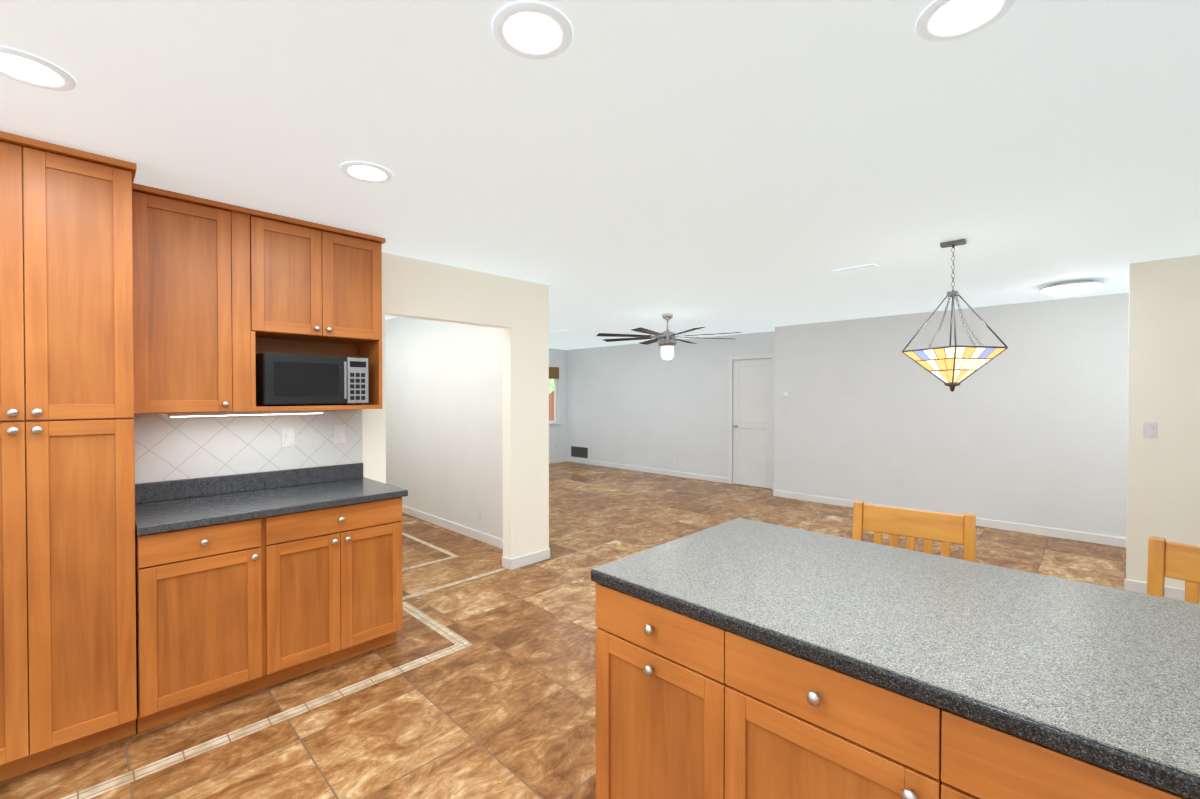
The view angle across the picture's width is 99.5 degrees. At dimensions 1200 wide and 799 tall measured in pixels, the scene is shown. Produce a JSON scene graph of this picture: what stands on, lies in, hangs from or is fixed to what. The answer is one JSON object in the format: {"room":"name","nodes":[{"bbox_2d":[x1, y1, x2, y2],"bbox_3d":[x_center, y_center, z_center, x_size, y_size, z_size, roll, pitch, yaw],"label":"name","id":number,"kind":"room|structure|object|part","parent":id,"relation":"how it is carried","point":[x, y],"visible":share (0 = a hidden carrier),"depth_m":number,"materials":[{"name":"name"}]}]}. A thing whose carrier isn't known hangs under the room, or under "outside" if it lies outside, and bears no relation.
{"room":"kitchen","nodes":[
{"label":"kitchen","id":0,"kind":"room"},
{"bbox_2d":[136,184,235,418],"bbox_3d":[-2.126,-0.459,2.566,0.347,1.045,0.380,1,1,44],"label":"upper cabinet","id":1,"kind":"object","parent":0,"relation":"attached to","point":[142,327],"depth_m":2.46,"materials":[{"name":"brown wood"}]},
{"bbox_2d":[168,410,324,416],"bbox_3d":[-1.881,0.074,2.750,0.055,0.021,0.700,1,1,44],"label":"light","id":2,"kind":"object","parent":1,"relation":"attached to","point":[196,414],"depth_m":2.70,"materials":[{"name":"white plastic"}]},
{"bbox_2d":[140,463,363,502],"bbox_3d":[-1.976,0.474,2.962,0.022,0.099,1.147,1,1,44],"label":"backsplash","id":3,"kind":"structure","parent":0,"relation":"attached to","point":[250,481],"depth_m":2.89,"materials":[{"name":"grey stone"}]},
{"bbox_2d":[135,252,385,483],"bbox_3d":[-2.993,0.229,2.024,0.120,2.440,4.224,1,1,44],"label":"wall","id":4,"kind":"structure","parent":0,"point":[374,441],"depth_m":3.45,"materials":[{"name":"paint"}]},
{"bbox_2d":[236,207,383,346],"bbox_3d":[-1.700,-0.674,3.000,0.347,0.624,0.680,1,1,44],"label":"upper cabinet","id":5,"kind":"object","parent":0,"relation":"attached to","point":[298,281],"depth_m":2.83,"materials":[{"name":"brown wood"}]},
{"bbox_2d":[256,353,367,405],"bbox_3d":[-1.692,-0.110,2.977,0.345,0.282,0.540,1,1,44],"label":"microwave","id":6,"kind":"object","parent":5,"relation":"in","point":[282,379],"visible":1,"depth_m":2.83,"materials":[{"name":"black plastic"}]},
{"bbox_2d":[385,317,502,539],"bbox_3d":[-2.293,0.186,6.237,4.764,2.440,0.128,1,1,44],"label":"wall","id":7,"kind":"structure","parent":0,"point":[444,437],"depth_m":5.54,"materials":[{"name":"paint"}]},
{"bbox_2d":[402,505,502,548],"bbox_3d":[-1.882,1.366,5.750,3.480,0.090,0.012,1,1,44],"label":"baseboard","id":8,"kind":"structure","parent":7,"relation":"attached to","point":[475,534],"depth_m":5.41,"materials":[{"name":"paint"}]},
{"bbox_2d":[385,253,548,558],"bbox_3d":[-1.009,0.208,4.056,0.120,2.440,1.456,1,1,44],"label":"wall","id":9,"kind":"structure","parent":0,"point":[525,374],"depth_m":4.28,"materials":[{"name":"paint"}]},
{"bbox_2d":[502,556,511,569],"bbox_3d":[-0.787,1.381,4.286,0.132,0.090,0.012,1,1,44],"label":"baseboard","id":10,"kind":"structure","parent":9,"relation":"attached to","point":[506,562],"depth_m":4.27,"materials":[{"name":"paint"}]},
{"bbox_2d":[512,548,549,569],"bbox_3d":[-0.593,1.379,4.400,0.012,0.090,0.423,1,1,44],"label":"baseboard","id":11,"kind":"structure","parent":9,"relation":"attached to","point":[528,559],"depth_m":4.38,"materials":[{"name":"paint"}]},
{"bbox_2d":[549,348,567,459],"bbox_3d":[-1.216,0.141,10.663,0.120,2.440,1.570,1,1,44],"label":"wall","id":12,"kind":"structure","parent":0,"point":[562,399],"depth_m":10.95,"materials":[{"name":"paint"}]},
{"bbox_2d":[549,367,558,378],"bbox_3d":[-1.294,-0.560,10.466,0.026,0.246,1.170,1,1,44],"label":"window shade","id":13,"kind":"object","parent":12,"relation":"attached to","point":[553,372],"visible":0.29,"depth_m":10.77,"materials":[{"name":"brown fabric"}]},
{"bbox_2d":[549,379,560,424],"bbox_3d":[-1.321,-0.077,10.496,0.140,1.219,1.270,1,1,44],"label":"window","id":14,"kind":"structure","parent":12,"relation":"in","point":[555,405],"depth_m":10.92,"materials":[{"name":"paint"}]},
{"bbox_2d":[0,462,1125,798],"bbox_3d":[-0.048,1.453,3.965,11.400,0.051,11.100,1,1,44],"label":"floor","id":15,"kind":"structure","parent":0,"point":[502,706],"depth_m":2.56,"materials":[{"name":"tile"}]},
{"bbox_2d":[0,131,139,781],"bbox_3d":[-2.377,0.235,2.122,0.618,2.424,0.606,1,1,44],"label":"tall cabinet","id":16,"kind":"object","parent":15,"relation":"on","point":[70,220],"depth_m":1.99,"materials":[{"name":"brown wood"}]},
{"bbox_2d":[132,515,283,732],"bbox_3d":[-1.980,1.005,2.536,0.618,0.876,0.520,1,1,44],"label":"base cabinet","id":17,"kind":"object","parent":15,"relation":"on","point":[208,602],"depth_m":2.30,"materials":[{"name":"brown wood"}]},
{"bbox_2d":[136,477,407,534],"bbox_3d":[-1.748,0.544,2.751,0.642,0.036,1.163,1,1,44],"label":"countertop","id":18,"kind":"structure","parent":17,"relation":"on","point":[163,515],"depth_m":2.60,"materials":[{"name":"grey stone"}]},
{"bbox_2d":[284,495,407,680],"bbox_3d":[-1.629,1.001,2.895,0.618,0.876,0.755,1,1,44],"label":"base cabinet","id":19,"kind":"object","parent":15,"relation":"on","point":[343,565],"depth_m":2.71,"materials":[{"name":"brown wood"}]},
{"bbox_2d":[591,578,1199,798],"bbox_3d":[1.093,1.020,1.094,2.305,0.876,0.869,1,1,44],"label":"kitchen island","id":20,"kind":"object","parent":15,"relation":"on","point":[739,658],"depth_m":1.19,"materials":[{"name":"brown wood"}]},
{"bbox_2d":[591,518,1199,797],"bbox_3d":[1.130,0.561,1.122,2.338,0.035,0.932,1,1,44],"label":"island countertop","id":21,"kind":"structure","parent":20,"relation":"on","point":[1110,675],"depth_m":1.20,"materials":[{"name":"grey stone"}]},
{"bbox_2d":[853,501,975,561],"bbox_3d":[1.235,0.961,2.053,0.460,0.972,0.472,0,1,36],"label":"chair","id":22,"kind":"object","parent":15,"relation":"on","point":[945,529],"visible":0.15,"depth_m":2.20,"materials":[{"name":"brown wood"}]},
{"bbox_2d":[1147,536,1199,603],"bbox_3d":[1.875,0.967,1.462,0.472,0.972,0.460,0,1,-37],"label":"chair","id":23,"kind":"object","parent":15,"relation":"on","point":[1179,561],"visible":0.23,"depth_m":1.71,"materials":[{"name":"brown wood"}]},
{"bbox_2d":[0,0,1199,349],"bbox_3d":[-0.048,-1.036,3.940,11.400,0.050,11.100,1,1,44],"label":"ceiling","id":24,"kind":"structure","parent":0,"point":[708,166],"depth_m":1.91,"materials":[{"name":"paint"}]},
{"bbox_2d":[0,46,76,90],"bbox_3d":[-1.708,-0.981,1.509,0.212,0.008,0.212,1,1,44],"label":"recessed light","id":25,"kind":"object","parent":24,"relation":"in","point":[24,67],"visible":1,"depth_m":1.52,"materials":[{"name":"white plastic"}]},
{"bbox_2d":[340,161,392,182],"bbox_3d":[-1.017,-0.989,2.217,0.212,0.008,0.212,1,1,44],"label":"recessed light","id":26,"kind":"object","parent":24,"relation":"in","point":[365,172],"visible":1,"depth_m":2.21,"materials":[{"name":"white plastic"}]},
{"bbox_2d":[493,1,572,58],"bbox_3d":[-0.179,-0.980,1.358,0.212,0.008,0.212,1,1,44],"label":"recessed light","id":27,"kind":"object","parent":24,"relation":"in","point":[531,29],"visible":1,"depth_m":1.35,"materials":[{"name":"white plastic"}]},
{"bbox_2d":[549,330,568,332],"bbox_3d":[-0.624,-1.041,7.773,0.300,0.017,0.150,1,1,44],"label":"ceiling vent","id":28,"kind":"object","parent":24,"relation":"in","point":[558,331],"visible":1,"depth_m":7.71,"materials":[{"name":"white metal"}]},
{"bbox_2d":[596,313,740,359],"bbox_3d":[0.817,-0.757,6.146,1.725,0.550,1.725,1,1,44],"label":"ceiling fan","id":29,"kind":"object","parent":24,"relation":"hanging from","point":[666,341],"visible":1,"depth_m":6.07,"materials":[{"name":"silver metal"}]},
{"bbox_2d":[832,264,878,273],"bbox_3d":[1.968,-1.001,3.915,0.300,0.017,0.120,1,1,44],"label":"ceiling vent","id":30,"kind":"object","parent":24,"relation":"in","point":[857,268],"visible":0.96,"depth_m":3.89,"materials":[{"name":"white metal"}]},
{"bbox_2d":[902,239,1007,391],"bbox_3d":[2.245,-0.525,3.230,0.396,0.955,0.396,0,1,-13],"label":"pendant lamp","id":31,"kind":"object","parent":24,"relation":"hanging from","point":[952,366],"visible":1,"depth_m":3.17,"materials":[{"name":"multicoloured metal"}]},
{"bbox_3d":[2.245,-0.210,3.233,0.528,0.210,0.528,1,1,44],"label":"lamp shade","id":32,"kind":"part","parent":31,"relation":"part of","materials":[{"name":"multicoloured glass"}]},
{"bbox_2d":[916,0,1016,41],"bbox_3d":[0.925,-0.979,1.286,0.212,0.008,0.212,1,1,44],"label":"recessed light","id":33,"kind":"object","parent":24,"relation":"in","point":[943,20],"visible":1,"depth_m":1.30,"materials":[{"name":"white plastic"}]},
{"bbox_2d":[1039,280,1103,295],"bbox_3d":[4.124,-0.964,4.449,0.416,0.103,0.421,1,1,44],"label":"flush ceiling light","id":34,"kind":"object","parent":24,"relation":"attached to","point":[1072,288],"visible":1,"depth_m":4.35,"materials":[{"name":"white glass"}]},
{"bbox_2d":[568,331,774,483],"bbox_3d":[1.103,0.153,9.411,5.188,2.440,0.120,1,1,44],"label":"wall","id":35,"kind":"structure","parent":0,"point":[643,405],"depth_m":9.35,"materials":[{"name":"paint"}]},
{"bbox_2d":[571,445,588,459],"bbox_3d":[-0.439,1.124,10.834,0.560,0.270,0.012,1,1,44],"label":"air vent","id":36,"kind":"object","parent":35,"relation":"in","point":[581,452],"visible":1,"depth_m":10.81,"materials":[{"name":"black metal"}]},
{"bbox_2d":[567,457,727,483],"bbox_3d":[0.698,1.325,9.727,3.944,0.090,0.012,1,1,44],"label":"baseboard","id":37,"kind":"structure","parent":35,"relation":"attached to","point":[668,472],"depth_m":9.44,"materials":[{"name":"paint"}]},
{"bbox_2d":[729,354,774,489],"bbox_3d":[2.401,0.342,8.051,0.800,2.090,0.016,1,1,44],"label":"trim","id":38,"kind":"structure","parent":35,"relation":"attached to","point":[772,356],"depth_m":8.03,"materials":[{"name":"paint"}]},
{"bbox_2d":[733,358,771,488],"bbox_3d":[2.405,0.370,8.056,0.672,2.018,0.103,1,1,44],"label":"closet door","id":39,"kind":"structure","parent":35,"relation":"in","point":[752,414],"depth_m":8.07,"materials":[{"name":"paint"}]},
{"bbox_2d":[773,490,854,507],"bbox_3d":[2.900,1.352,6.946,1.097,0.090,0.012,1,1,44],"label":"baseboard","id":40,"kind":"structure","parent":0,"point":[819,499],"depth_m":6.92,"materials":[{"name":"paint"}]},
{"bbox_2d":[774,293,1128,537],"bbox_3d":[4.750,0.196,5.213,6.136,2.440,0.132,1,1,44],"label":"wall","id":41,"kind":"structure","parent":0,"point":[1029,426],"depth_m":5.69,"materials":[{"name":"paint"}]},
{"bbox_2d":[782,391,790,397],"bbox_3d":[2.634,-0.074,7.183,0.130,0.100,0.023,1,1,44],"label":"light switch","id":42,"kind":"object","parent":41,"relation":"attached to","point":[786,394],"visible":1,"depth_m":7.17,"materials":[{"name":"white plastic"}]},
{"bbox_2d":[976,518,1125,547],"bbox_3d":[4.621,1.369,5.267,1.157,0.091,0.012,1,1,44],"label":"baseboard","id":43,"kind":"structure","parent":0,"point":[1070,535],"depth_m":5.22,"materials":[{"name":"paint"}]},
{"bbox_2d":[1126,255,1199,589],"bbox_3d":[4.876,0.219,2.933,2.530,2.440,0.120,1,1,44],"label":"wall","id":44,"kind":"structure","parent":0,"point":[1163,484],"depth_m":3.65,"materials":[{"name":"paint"}]},
{"bbox_2d":[1143,422,1156,437],"bbox_3d":[4.003,0.222,3.693,0.070,0.115,0.011,1,1,44],"label":"light switch","id":45,"kind":"object","parent":44,"relation":"attached to","point":[1149,429],"visible":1,"depth_m":3.69,"materials":[{"name":"white plastic"}]},
{"bbox_2d":[1124,579,1184,600],"bbox_3d":[4.825,1.395,2.902,2.542,0.090,0.012,1,1,44],"label":"baseboard","id":46,"kind":"structure","parent":44,"relation":"attached to","point":[1169,592],"depth_m":3.71,"materials":[{"name":"paint"}]},
{"bbox_3d":[-2.837,0.157,9.003,0.120,2.440,3.070,1,1,44],"label":"wall","id":47,"kind":"structure","parent":0,"visible":0},
{"bbox_2d":[549,458,566,463],"bbox_3d":[-2.288,1.328,9.483,0.012,0.090,4.508,1,1,44],"label":"baseboard","id":48,"kind":"structure","parent":47,"relation":"attached to","point":[558,460],"depth_m":10.89,"materials":[{"name":"paint"}]},
{"label":"outside","id":49,"kind":"structure","parent":0,"visible":0},
{"bbox_3d":[-3.344,1.380,13.682,7.106,0.060,11.000,1,1,44],"label":"ground","id":50,"kind":"structure","parent":49,"visible":0},
{"bbox_2d":[549,390,553,420],"bbox_3d":[-3.060,0.358,13.394,0.100,1.950,9.000,1,1,44],"label":"fence","id":51,"kind":"object","parent":50,"relation":"on","point":[551,406],"depth_m":14.99,"materials":[{"name":"brown wood"}]},
{"bbox_2d":[549,379,553,393],"bbox_3d":[-1.751,-0.321,12.517,1.978,3.324,1.828,1,1,44],"label":"foliage","id":52,"kind":"object","parent":50,"relation":"on","point":[551,385],"visible":0.02,"depth_m":12.62,"materials":[{"name":"green plant"}]}
]}

